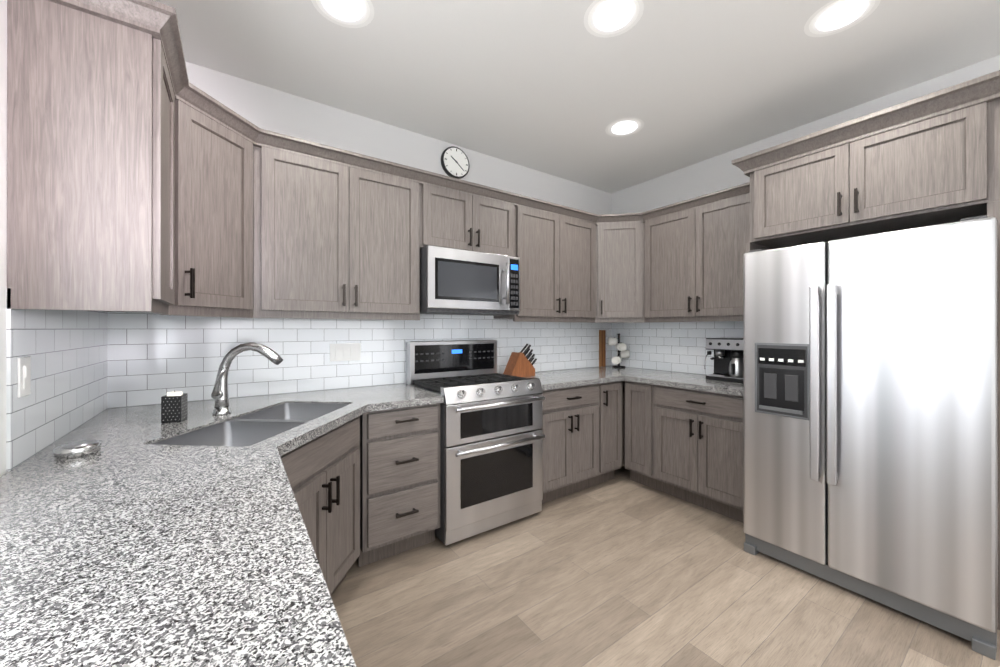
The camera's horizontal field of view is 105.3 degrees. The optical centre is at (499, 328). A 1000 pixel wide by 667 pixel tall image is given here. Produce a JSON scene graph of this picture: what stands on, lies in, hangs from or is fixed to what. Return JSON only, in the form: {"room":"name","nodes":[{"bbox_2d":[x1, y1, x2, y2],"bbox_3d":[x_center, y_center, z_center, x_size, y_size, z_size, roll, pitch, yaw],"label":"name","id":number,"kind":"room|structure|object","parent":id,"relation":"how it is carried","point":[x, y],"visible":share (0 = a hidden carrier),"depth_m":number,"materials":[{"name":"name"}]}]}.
{"room":"kitchen","nodes":[
{"label":"kitchen","id":0,"kind":"room"},
{"bbox_2d":[0,0,8,476],"bbox_3d":[-0.475,-0.074,-0.456,0.250,2.780,5.600,0,0,-35],"label":"wall","id":1,"kind":"structure","parent":0,"point":[3,146],"depth_m":1.06,"materials":[{"name":"white paint"}]},
{"bbox_2d":[6,288,107,470],"bbox_3d":[-1.681,0.146,1.496,0.008,0.517,1.020,0,0,-35],"label":"backsplash","id":2,"kind":"structure","parent":1,"relation":"attached to","point":[66,351],"depth_m":1.33,"materials":[{"name":"tile"}]},
{"bbox_2d":[17,357,30,397],"bbox_3d":[-1.424,0.145,1.144,0.011,0.116,0.072,0,0,-35],"label":"outlet","id":3,"kind":"object","parent":2,"relation":"attached to","point":[23,376],"visible":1,"depth_m":1.13,"materials":[{"name":"white plastic"}]},
{"bbox_2d":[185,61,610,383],"bbox_3d":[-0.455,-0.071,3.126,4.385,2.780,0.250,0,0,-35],"label":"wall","id":4,"kind":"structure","parent":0,"point":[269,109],"depth_m":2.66,"materials":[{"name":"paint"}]},
{"bbox_2d":[108,312,611,408],"bbox_3d":[-0.381,0.147,3.020,3.869,0.517,0.008,0,0,-35],"label":"backsplash","id":5,"kind":"structure","parent":4,"relation":"attached to","point":[153,358],"depth_m":2.38,"materials":[{"name":"tile"}]},
{"bbox_2d":[330,343,360,361],"bbox_3d":[-1.034,0.160,2.554,0.196,0.116,0.008,0,0,-35],"label":"outlet","id":6,"kind":"object","parent":5,"relation":"attached to","point":[346,352],"visible":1,"depth_m":2.55,"materials":[{"name":"white plastic"}]},
{"bbox_2d":[441,146,469,178],"bbox_3d":[-0.351,-1.312,3.022,0.244,0.244,0.041,0,0,-35],"label":"wall clock","id":7,"kind":"object","parent":4,"relation":"attached to","point":[454,162],"visible":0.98,"depth_m":3.00,"materials":[{"name":"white plastic"}]},
{"bbox_2d":[479,192,518,319],"bbox_3d":[-0.291,-0.532,2.890,0.792,0.900,0.324,0,0,-35],"label":"upper cabinet","id":8,"kind":"object","parent":4,"relation":"attached to","point":[498,216],"depth_m":2.90,"materials":[{"name":"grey wood"}]},
{"bbox_2d":[420,245,519,315],"bbox_3d":[-0.254,-0.323,2.823,0.754,0.432,0.454,0,0,-35],"label":"microwave","id":9,"kind":"object","parent":8,"relation":"attached to","point":[458,282],"visible":1,"depth_m":2.64,"materials":[{"name":"grey metal"}]},
{"bbox_2d":[519,200,598,319],"bbox_3d":[0.417,-0.531,3.384,0.935,0.900,0.324,0,0,-35],"label":"upper cabinet","id":10,"kind":"object","parent":4,"relation":"attached to","point":[559,251],"depth_m":3.24,"materials":[{"name":"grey wood"}]},
{"bbox_2d":[595,213,642,322],"bbox_3d":[1.133,-0.531,3.711,0.610,0.900,0.609,0,0,-35],"label":"upper cabinet","id":11,"kind":"object","parent":4,"relation":"attached to","point":[620,235],"depth_m":3.48,"materials":[{"name":"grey wood"}]},
{"bbox_2d":[595,212,646,219],"bbox_3d":[1.094,-0.565,3.490,0.288,0.937,0.288,0,0,-35],"label":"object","id":12,"kind":"object","parent":4,"relation":"attached to","point":[600,217],"depth_m":3.45,"materials":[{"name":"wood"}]},
{"bbox_2d":[154,0,999,193],"bbox_3d":[1.220,-1.504,0.729,4.385,0.080,6.100,0,0,-35],"label":"ceiling","id":13,"kind":"structure","parent":0,"point":[556,88],"depth_m":2.12,"materials":[{"name":"paint"}]},
{"bbox_2d":[311,0,373,27],"bbox_3d":[-0.710,-1.457,1.724,0.270,0.010,0.270,0,0,-35],"label":"recessed light","id":14,"kind":"object","parent":13,"relation":"in","point":[352,13],"visible":1,"depth_m":1.76,"materials":[{"name":"white plastic"}]},
{"bbox_2d":[584,0,643,37],"bbox_3d":[0.529,-1.457,1.784,0.270,0.010,0.270,0,0,-35],"label":"recessed light","id":15,"kind":"object","parent":13,"relation":"in","point":[607,18],"visible":1,"depth_m":1.78,"materials":[{"name":"white plastic"}]},
{"bbox_2d":[605,118,643,136],"bbox_3d":[0.907,-1.456,2.780,0.270,0.010,0.270,0,0,-35],"label":"recessed light","id":16,"kind":"object","parent":13,"relation":"in","point":[623,127],"visible":1,"depth_m":2.77,"materials":[{"name":"white plastic"}]},
{"bbox_2d":[804,0,880,36],"bbox_3d":[1.592,-1.457,1.782,0.270,0.010,0.270,0,0,-35],"label":"recessed light","id":17,"kind":"object","parent":13,"relation":"in","point":[838,16],"visible":1,"depth_m":1.78,"materials":[{"name":"white plastic"}]},
{"bbox_2d":[331,465,999,666],"bbox_3d":[1.220,1.357,0.727,4.385,0.080,6.100,0,0,-35],"label":"floor","id":18,"kind":"structure","parent":0,"point":[621,569],"depth_m":1.82,"materials":[{"name":"brown wood"}]},
{"bbox_2d":[280,412,403,595],"bbox_3d":[-0.783,0.880,1.660,0.480,0.874,0.577,0,0,-35],"label":"base cabinet","id":19,"kind":"object","parent":18,"relation":"on","point":[365,487],"depth_m":1.89,"materials":[{"name":"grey wood"}]},
{"bbox_2d":[0,366,743,666],"bbox_3d":[0.570,0.422,1.658,3.866,0.040,3.310,0,0,-35],"label":"countertop","id":20,"kind":"structure","parent":19,"relation":"on","point":[128,544],"depth_m":0.70,"materials":[{"name":"stone"}]},
{"bbox_2d":[53,440,101,458],"bbox_3d":[-1.342,0.385,1.213,0.104,0.032,0.104,0,0,-35],"label":"metal dish","id":21,"kind":"object","parent":20,"relation":"on","point":[76,449],"visible":1,"depth_m":1.19,"materials":[{"name":"silver metal"}]},
{"bbox_2d":[161,390,187,422],"bbox_3d":[-1.411,0.335,1.653,0.069,0.132,0.069,0,0,-21],"label":"tissue box","id":22,"kind":"object","parent":20,"relation":"on","point":[174,406],"visible":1,"depth_m":1.63,"materials":[{"name":"black metal"}]},
{"bbox_2d":[211,342,282,414],"bbox_3d":[-1.197,0.234,1.810,0.281,0.335,0.174,0,0,-35],"label":"faucet","id":23,"kind":"object","parent":20,"relation":"on","point":[220,394],"visible":1,"depth_m":1.78,"materials":[{"name":"silver metal"}]},
{"bbox_2d":[150,403,348,446],"bbox_3d":[-1.022,0.514,1.701,0.422,0.206,0.812,0,0,5],"label":"sink","id":24,"kind":"object","parent":20,"relation":"in","point":[253,428],"visible":0.19,"depth_m":1.69,"materials":[{"name":"silver metal"}]},
{"bbox_2d":[503,344,536,376],"bbox_3d":[0.176,0.266,3.198,0.312,0.272,0.115,0,0,-35],"label":"knife block","id":25,"kind":"object","parent":20,"relation":"on","point":[519,364],"visible":0.98,"depth_m":3.15,"materials":[{"name":"brown wood"}]},
{"bbox_2d":[599,330,605,366],"bbox_3d":[1.077,0.211,4.015,0.080,0.384,0.022,0,0,-35],"label":"cutting board","id":26,"kind":"object","parent":20,"relation":"on","point":[602,348],"visible":1,"depth_m":4.00,"materials":[{"name":"brown wood"}]},
{"bbox_2d":[608,333,629,367],"bbox_3d":[1.233,0.228,3.944,0.219,0.350,0.206,0,0,-35],"label":"mug tree","id":27,"kind":"object","parent":20,"relation":"on","point":[621,347],"visible":1,"depth_m":3.92,"materials":[{"name":"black ceramic"}]},
{"bbox_2d":[704,338,743,382],"bbox_3d":[1.778,0.240,2.954,0.331,0.325,0.311,0,0,-35],"label":"coffee maker","id":28,"kind":"object","parent":20,"relation":"on","point":[727,358],"visible":0.77,"depth_m":2.90,"materials":[{"name":"black plastic"}]},
{"bbox_2d":[368,403,439,552],"bbox_3d":[-0.708,0.881,2.403,0.457,0.874,0.605,0,0,-35],"label":"base cabinet","id":29,"kind":"object","parent":18,"relation":"on","point":[420,425],"depth_m":2.21,"materials":[{"name":"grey wood"}]},
{"bbox_2d":[406,340,545,544],"bbox_3d":[-0.172,0.707,2.702,0.754,1.222,0.708,0,0,-35],"label":"range","id":30,"kind":"object","parent":18,"relation":"on","point":[492,436],"visible":0.94,"depth_m":2.48,"materials":[{"name":"grey metal"}]},
{"bbox_2d":[541,383,603,503],"bbox_3d":[0.373,0.882,3.158,0.645,0.874,0.605,0,0,-35],"label":"base cabinet","id":31,"kind":"object","parent":18,"relation":"on","point":[573,417],"depth_m":2.93,"materials":[{"name":"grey wood"}]},
{"bbox_2d":[604,381,623,481],"bbox_3d":[0.759,0.882,3.427,0.296,0.874,0.605,0,0,-35],"label":"base cabinet","id":32,"kind":"object","parent":18,"relation":"on","point":[613,391],"depth_m":3.21,"materials":[{"name":"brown wood"}]},
{"bbox_2d":[624,381,647,485],"bbox_3d":[1.384,0.882,3.323,0.605,0.874,0.279,0,0,-35],"label":"base cabinet","id":33,"kind":"object","parent":18,"relation":"on","point":[635,393],"depth_m":3.18,"materials":[{"name":"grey wood"}]},
{"bbox_2d":[648,384,743,522],"bbox_3d":[1.680,0.881,2.898,0.605,0.874,0.757,0,0,-35],"label":"base cabinet","id":34,"kind":"object","parent":18,"relation":"on","point":[696,437],"depth_m":2.74,"materials":[{"name":"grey wood"}]},
{"bbox_2d":[732,70,999,629],"bbox_3d":[2.133,0.112,2.204,0.695,2.413,1.177,0,0,-35],"label":"surround","id":35,"kind":"object","parent":18,"relation":"on","point":[931,159],"visible":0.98,"depth_m":1.94,"materials":[{"name":"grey wood"}]},
{"bbox_2d":[743,215,997,659],"bbox_3d":[2.022,0.431,2.108,0.909,1.774,0.916,0,0,-35],"label":"refrigerator","id":36,"kind":"object","parent":18,"relation":"on","point":[870,423],"visible":1,"depth_m":1.77,"materials":[{"name":"grey metal"}]},
{"bbox_2d":[611,55,999,213],"bbox_3d":[2.915,-0.072,1.912,0.250,2.780,5.600,0,0,-35],"label":"wall","id":37,"kind":"structure","parent":0,"point":[715,174],"depth_m":3.15,"materials":[{"name":"paint"}]},
{"bbox_2d":[612,321,742,374],"bbox_3d":[1.681,0.147,3.453,0.008,0.517,1.660,0,0,-35],"label":"backsplash","id":38,"kind":"structure","parent":37,"relation":"attached to","point":[673,346],"depth_m":3.55,"materials":[{"name":"tile"}]},
{"bbox_2d":[643,188,770,319],"bbox_3d":[1.698,-0.531,3.151,0.323,0.900,0.950,0,0,-35],"label":"upper cabinet","id":39,"kind":"object","parent":37,"relation":"attached to","point":[693,254],"depth_m":3.04,"materials":[{"name":"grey wood"}]}
]}

